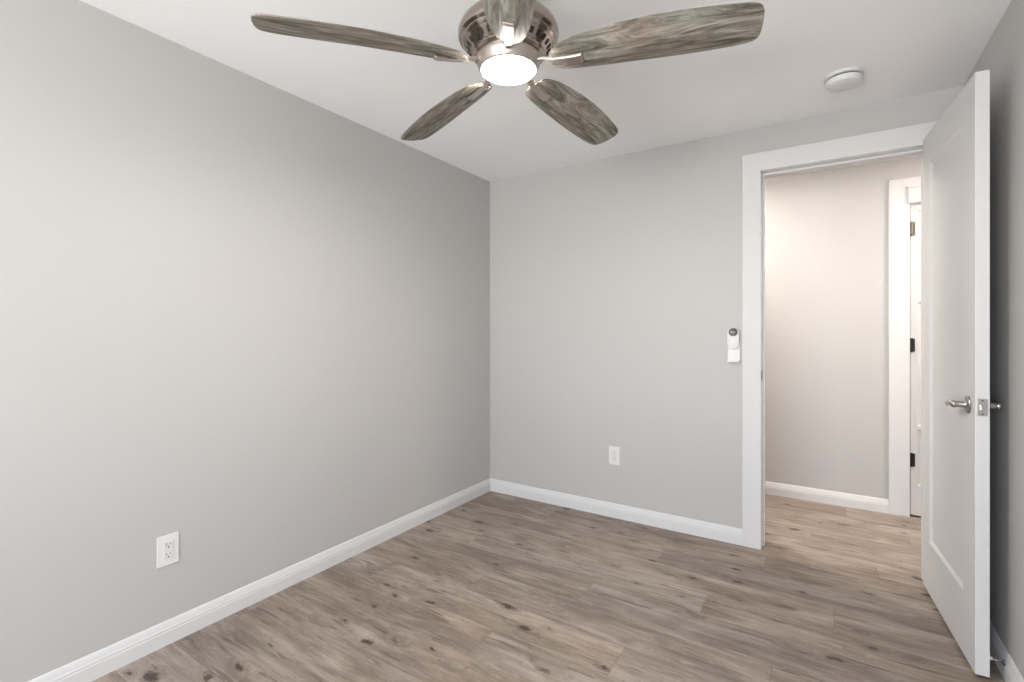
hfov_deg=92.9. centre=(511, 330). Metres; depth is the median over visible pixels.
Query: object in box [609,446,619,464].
wall outlet
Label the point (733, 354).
cradle
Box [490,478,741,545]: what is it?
baseboard
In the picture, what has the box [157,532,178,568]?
wall outlet
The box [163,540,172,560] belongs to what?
receptacle
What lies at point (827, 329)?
wall
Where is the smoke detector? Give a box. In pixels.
[824,67,863,91]
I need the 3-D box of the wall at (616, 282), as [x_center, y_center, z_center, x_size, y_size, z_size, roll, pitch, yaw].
[1.324,0.040,2.701,4.500,2.270,0.120,0,0,33]
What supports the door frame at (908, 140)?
attached to the wall at (616, 282)
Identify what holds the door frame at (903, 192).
attached to the wall at (827, 329)
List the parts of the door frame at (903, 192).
head moulding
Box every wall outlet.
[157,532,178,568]
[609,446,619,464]
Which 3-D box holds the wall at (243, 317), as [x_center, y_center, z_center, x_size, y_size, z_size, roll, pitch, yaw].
[-1.580,0.040,1.499,0.120,2.270,5.048,0,0,33]
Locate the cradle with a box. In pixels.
[727,341,739,361]
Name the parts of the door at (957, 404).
lever, lever handle, latch plate, lever handle, lever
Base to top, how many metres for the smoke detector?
0.048 m
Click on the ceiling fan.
(508, 41)
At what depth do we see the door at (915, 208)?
3.06 m
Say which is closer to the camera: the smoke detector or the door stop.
the door stop
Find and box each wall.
[0,0,489,681]
[490,86,962,528]
[765,156,920,498]
[963,0,1023,678]
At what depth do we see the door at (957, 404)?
1.82 m
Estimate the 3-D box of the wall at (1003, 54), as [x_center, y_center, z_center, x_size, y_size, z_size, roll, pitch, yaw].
[0.705,0.040,0.026,0.120,2.270,5.048,0,0,33]
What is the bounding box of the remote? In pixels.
[727,328,738,348]
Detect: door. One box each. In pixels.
[910,202,920,515]
[923,69,1002,676]
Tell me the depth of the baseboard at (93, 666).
2.03 m
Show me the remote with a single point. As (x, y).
(732, 333)
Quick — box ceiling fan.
[251,0,764,144]
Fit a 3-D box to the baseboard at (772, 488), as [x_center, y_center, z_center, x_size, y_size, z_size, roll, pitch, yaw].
[1.842,1.131,3.504,4.500,0.087,0.014,0,0,33]
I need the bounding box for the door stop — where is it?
[990,656,1005,665]
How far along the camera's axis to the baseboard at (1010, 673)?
1.66 m
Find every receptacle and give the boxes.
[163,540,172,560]
[612,450,616,460]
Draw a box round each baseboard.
[28,478,489,681]
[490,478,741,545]
[765,481,888,513]
[990,621,1023,681]
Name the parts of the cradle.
plate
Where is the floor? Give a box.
[92,491,1004,681]
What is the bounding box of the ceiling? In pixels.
[80,0,1011,181]
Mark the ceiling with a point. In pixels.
(903, 48)
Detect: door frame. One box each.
[742,121,936,579]
[888,176,920,516]
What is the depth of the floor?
2.04 m

